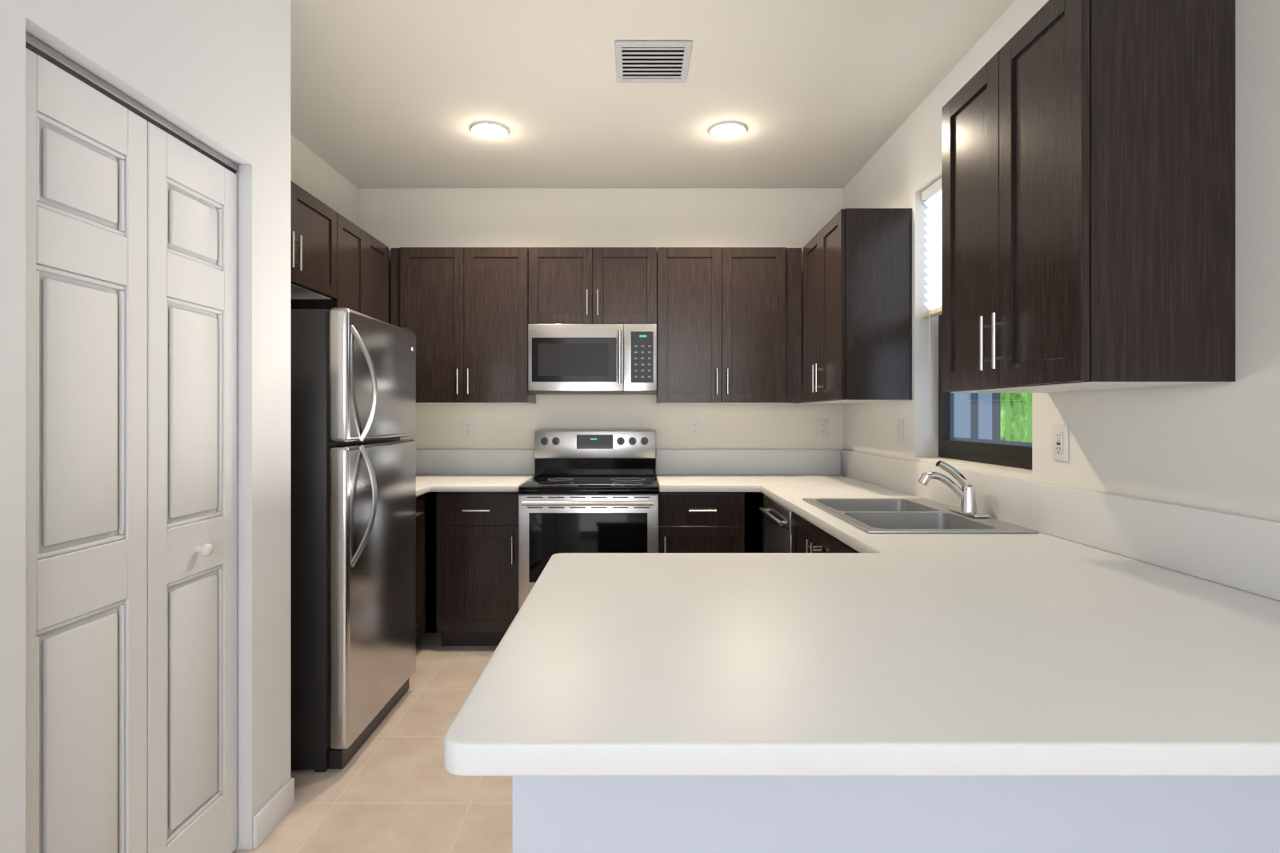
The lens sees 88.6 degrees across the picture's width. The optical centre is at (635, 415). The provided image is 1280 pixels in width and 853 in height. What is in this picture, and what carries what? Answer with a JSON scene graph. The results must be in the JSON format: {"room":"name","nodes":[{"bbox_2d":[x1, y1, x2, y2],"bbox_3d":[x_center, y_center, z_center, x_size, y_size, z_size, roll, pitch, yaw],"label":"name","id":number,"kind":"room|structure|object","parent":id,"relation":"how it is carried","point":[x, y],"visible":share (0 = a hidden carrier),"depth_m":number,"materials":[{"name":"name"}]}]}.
{"room":"kitchen","nodes":[
{"label":"kitchen","id":0,"kind":"room"},
{"bbox_2d":[0,0,290,852],"bbox_3d":[-1.470,-0.080,-0.407,0.640,2.760,5.185,0,0,0],"label":"wall","id":1,"kind":"structure","parent":0,"point":[214,75],"depth_m":1.91,"materials":[{"name":"paint"}]},
{"bbox_2d":[25,32,238,852],"bbox_3d":[-1.194,0.272,1.601,0.084,2.036,0.721,0,0,0],"label":"bifold door","id":2,"kind":"structure","parent":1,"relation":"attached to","point":[130,475],"depth_m":1.54,"materials":[{"name":"paint"}]},
{"bbox_2d":[252,777,294,848],"bbox_3d":[-1.143,1.252,-0.408,0.014,0.095,5.184,0,0,0],"label":"baseboard","id":3,"kind":"structure","parent":1,"relation":"attached to","point":[271,814],"depth_m":2.05,"materials":[{"name":"paint"}]},
{"bbox_2d":[290,133,357,225],"bbox_3d":[-1.865,-0.080,0.610,0.150,2.760,7.220,0,0,0],"label":"wall","id":4,"kind":"structure","parent":0,"point":[313,174],"depth_m":3.74,"materials":[{"name":"paint"}]},
{"bbox_2d":[290,180,336,299],"bbox_3d":[-1.609,-0.784,2.781,0.357,0.432,0.882,0,0,0],"label":"upper cabinet","id":5,"kind":"object","parent":4,"relation":"attached to","point":[313,247],"visible":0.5,"depth_m":3.00,"materials":[{"name":"brown wood"}]},
{"bbox_2d":[290,212,390,323],"bbox_3d":[-1.609,-0.536,3.721,0.357,0.928,0.993,0,0,0],"label":"upper cabinet","id":6,"kind":"object","parent":4,"relation":"attached to","point":[363,272],"visible":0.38,"depth_m":3.50,"materials":[{"name":"brown wood"}]},
{"bbox_2d":[232,632,512,852],"bbox_3d":[-0.228,1.350,0.610,3.425,0.100,7.520,0,0,0],"label":"floor","id":7,"kind":"structure","parent":0,"point":[393,785],"depth_m":2.26,"materials":[{"name":"tile"}]},
{"bbox_2d":[290,307,415,771],"bbox_3d":[-1.376,0.448,2.743,0.789,1.705,0.745,0,0,0],"label":"refrigerator","id":8,"kind":"object","parent":7,"relation":"on","point":[353,530],"visible":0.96,"depth_m":2.39,"materials":[{"name":"silver metal"}]},
{"bbox_2d":[416,494,424,638],"bbox_3d":[-1.458,0.860,3.433,0.660,0.880,0.377,0,0,0],"label":"base cabinet","id":9,"kind":"object","parent":7,"relation":"on","point":[420,565],"visible":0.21,"depth_m":3.56,"materials":[{"name":"brown wood"}]},
{"bbox_2d":[423,491,519,645],"bbox_3d":[-1.216,0.860,3.893,1.143,0.880,0.650,0,0,0],"label":"base cabinet","id":10,"kind":"object","parent":7,"relation":"on","point":[471,568],"visible":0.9,"depth_m":3.61,"materials":[{"name":"brown wood"}]},
{"bbox_2d":[416,449,535,496],"bbox_3d":[-1.215,0.320,3.732,1.146,0.200,0.973,0,0,0],"label":"countertop","id":11,"kind":"structure","parent":10,"relation":"on","point":[474,470],"depth_m":4.20,"materials":[{"name":"laminate"}]},
{"bbox_2d":[518,430,658,610],"bbox_3d":[-0.257,0.700,3.847,0.758,1.200,0.738,0,0,0],"label":"range","id":12,"kind":"object","parent":7,"relation":"on","point":[589,491],"visible":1,"depth_m":3.53,"materials":[{"name":"grey metal"}]},
{"bbox_2d":[658,489,764,552],"bbox_3d":[0.731,0.860,3.893,1.205,0.880,0.650,0,0,0],"label":"base cabinet","id":13,"kind":"object","parent":7,"relation":"on","point":[711,522],"visible":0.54,"depth_m":3.60,"materials":[{"name":"brown wood"}]},
{"bbox_2d":[759,494,792,552],"bbox_3d":[0.981,0.862,3.265,0.645,0.877,0.606,0,0,0],"label":"dishwasher","id":14,"kind":"object","parent":7,"relation":"on","point":[778,527],"visible":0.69,"depth_m":3.23,"materials":[{"name":"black metal"}]},
{"bbox_2d":[791,512,856,552],"bbox_3d":[0.998,0.860,2.527,0.670,0.880,0.855,0,0,0],"label":"base cabinet","id":15,"kind":"object","parent":7,"relation":"on","point":[807,536],"visible":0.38,"depth_m":2.58,"materials":[{"name":"brown wood"}]},
{"bbox_2d":[512,551,1279,852],"bbox_3d":[0.563,0.860,1.599,1.540,0.880,0.997,0,0,0],"label":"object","id":16,"kind":"object","parent":7,"relation":"on","point":[895,814],"visible":0.25,"depth_m":1.10,"materials":[{"name":"paint"}]},
{"bbox_2d":[444,449,1279,775],"bbox_3d":[0.551,0.320,2.489,1.563,0.200,3.458,0,0,0],"label":"countertop","id":17,"kind":"structure","parent":16,"relation":"on","point":[1084,632],"depth_m":1.07,"materials":[{"name":"laminate"}]},
{"bbox_2d":[802,498,1039,533],"bbox_3d":[1.020,0.455,2.522,0.550,0.166,0.835,0,0,0],"label":"sink","id":18,"kind":"object","parent":17,"relation":"in","point":[898,516],"visible":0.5,"depth_m":2.51,"materials":[{"name":"metal"}]},
{"bbox_2d":[918,460,989,517],"bbox_3d":[1.172,0.271,2.470,0.217,0.201,0.210,0,0,0],"label":"faucet","id":19,"kind":"object","parent":17,"relation":"on","point":[965,493],"visible":1,"depth_m":2.46,"materials":[{"name":"silver metal"}]},
{"bbox_2d":[357,188,843,477],"bbox_3d":[-0.228,-0.080,4.295,3.425,2.760,0.150,0,0,0],"label":"wall","id":20,"kind":"structure","parent":0,"point":[657,218],"depth_m":4.22,"materials":[{"name":"paint"}]},
{"bbox_2d":[390,247,535,403],"bbox_3d":[-1.054,-0.536,4.040,0.822,0.928,0.357,0,0,0],"label":"upper cabinet","id":21,"kind":"object","parent":20,"relation":"attached to","point":[462,314],"visible":0.92,"depth_m":3.91,"materials":[{"name":"brown wood"}]},
{"bbox_2d":[462,419,473,436],"bbox_3d":[-1.080,0.082,4.215,0.072,0.116,0.008,0,0,0],"label":"electrical outlet","id":22,"kind":"object","parent":20,"relation":"attached to","point":[467,427],"visible":1,"depth_m":4.21,"materials":[{"name":"white plastic"}]},
{"bbox_2d":[528,247,656,323],"bbox_3d":[-0.258,-0.770,4.040,0.765,0.460,0.357,0,0,0],"label":"upper cabinet","id":23,"kind":"object","parent":20,"relation":"attached to","point":[592,285],"visible":0.94,"depth_m":3.91,"materials":[{"name":"brown wood"}]},
{"bbox_2d":[528,324,656,394],"bbox_3d":[-0.257,-0.335,4.015,0.758,0.406,0.402,0,0,0],"label":"over-the-range microwave","id":24,"kind":"object","parent":23,"relation":"attached to","point":[592,358],"visible":1,"depth_m":3.86,"materials":[{"name":"silver metal"}]},
{"bbox_2d":[688,419,699,436],"bbox_3d":[0.376,0.082,4.215,0.072,0.116,0.008,0,0,0],"label":"electrical outlet","id":25,"kind":"object","parent":20,"relation":"attached to","point":[694,427],"visible":1,"depth_m":4.21,"materials":[{"name":"white plastic"}]},
{"bbox_2d":[656,247,801,403],"bbox_3d":[0.559,-0.536,4.040,0.862,0.928,0.357,0,0,0],"label":"upper cabinet","id":26,"kind":"object","parent":20,"relation":"attached to","point":[729,325],"visible":1,"depth_m":3.91,"materials":[{"name":"brown wood"}]},
{"bbox_2d":[816,419,827,436],"bbox_3d":[1.200,0.082,4.215,0.072,0.116,0.008,0,0,0],"label":"electrical outlet","id":27,"kind":"object","parent":20,"relation":"attached to","point":[822,427],"visible":1,"depth_m":4.21,"materials":[{"name":"white plastic"}]},
{"bbox_2d":[290,0,1015,187],"bbox_3d":[-0.228,-1.510,0.610,3.425,0.100,7.520,0,0,0],"label":"ceiling","id":28,"kind":"structure","parent":0,"point":[807,94],"depth_m":2.92,"materials":[{"name":"paint"}]},
{"bbox_2d":[471,121,507,139],"bbox_3d":[-0.748,-1.454,3.353,0.184,0.012,0.184,0,0,0],"label":"recessed light","id":29,"kind":"object","parent":28,"relation":"in","point":[489,130],"visible":0.94,"depth_m":3.34,"materials":[{"name":"white plastic"}]},
{"bbox_2d":[614,40,692,83],"bbox_3d":[0.068,-1.453,2.705,0.304,0.014,0.304,0,0,0],"label":"ceiling vent","id":30,"kind":"object","parent":28,"relation":"in","point":[652,62],"visible":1,"depth_m":2.69,"materials":[{"name":"grey metal"}]},
{"bbox_2d":[709,121,746,139],"bbox_3d":[0.470,-1.454,3.353,0.184,0.012,0.184,0,0,0],"label":"recessed light","id":31,"kind":"object","parent":28,"relation":"in","point":[728,130],"visible":1,"depth_m":3.34,"materials":[{"name":"white plastic"}]},
{"bbox_2d":[843,0,1279,521],"bbox_3d":[1.410,-0.080,0.610,0.150,2.760,7.220,0,0,0],"label":"wall","id":32,"kind":"structure","parent":0,"point":[1211,446],"depth_m":1.66,"materials":[{"name":"paint"}]},
{"bbox_2d":[793,208,911,403],"bbox_3d":[1.145,-0.536,3.694,0.377,0.928,1.048,0,0,0],"label":"upper cabinet","id":33,"kind":"object","parent":32,"relation":"attached to","point":[856,305],"visible":1,"depth_m":3.17,"materials":[{"name":"brown wood"}]},
{"bbox_2d":[896,419,903,442],"bbox_3d":[1.329,0.077,3.307,0.010,0.116,0.072,0,0,0],"label":"light switch","id":34,"kind":"object","parent":32,"relation":"attached to","point":[900,430],"visible":1,"depth_m":3.30,"materials":[{"name":"white plastic"}]},
{"bbox_2d":[921,176,941,367],"bbox_3d":[1.387,-0.643,2.675,0.062,0.846,0.906,0,0,0],"label":"window blinds","id":35,"kind":"object","parent":32,"relation":"attached to","point":[931,194],"visible":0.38,"depth_m":3.04,"materials":[{"name":"white plastic"}]},
{"bbox_2d":[938,314,1031,468],"bbox_3d":[1.459,-0.435,2.675,0.048,1.265,0.925,0,0,0],"label":"window","id":36,"kind":"structure","parent":32,"relation":"in","point":[1020,456],"depth_m":2.81,"materials":[{"name":"brown metal"}]},
{"bbox_2d":[1052,424,1068,461],"bbox_3d":[1.329,0.085,2.058,0.010,0.116,0.072,0,0,0],"label":"outlet","id":37,"kind":"object","parent":32,"relation":"attached to","point":[1060,442],"visible":1,"depth_m":2.05,"materials":[{"name":"white plastic"}]},
{"bbox_2d":[941,0,1235,392],"bbox_3d":[1.145,-0.536,1.794,0.377,0.928,0.671,0,0,0],"label":"upper cabinet","id":38,"kind":"object","parent":32,"relation":"attached to","point":[1088,194],"visible":1,"depth_m":1.46,"materials":[{"name":"brown wood"}]},
{"label":"outside","id":39,"kind":"structure","parent":0,"visible":0},
{"bbox_2d":[950,392,1031,446],"bbox_3d":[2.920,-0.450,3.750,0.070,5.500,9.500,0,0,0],"label":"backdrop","id":40,"kind":"structure","parent":39,"point":[995,423],"depth_m":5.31,"materials":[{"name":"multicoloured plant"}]}
]}

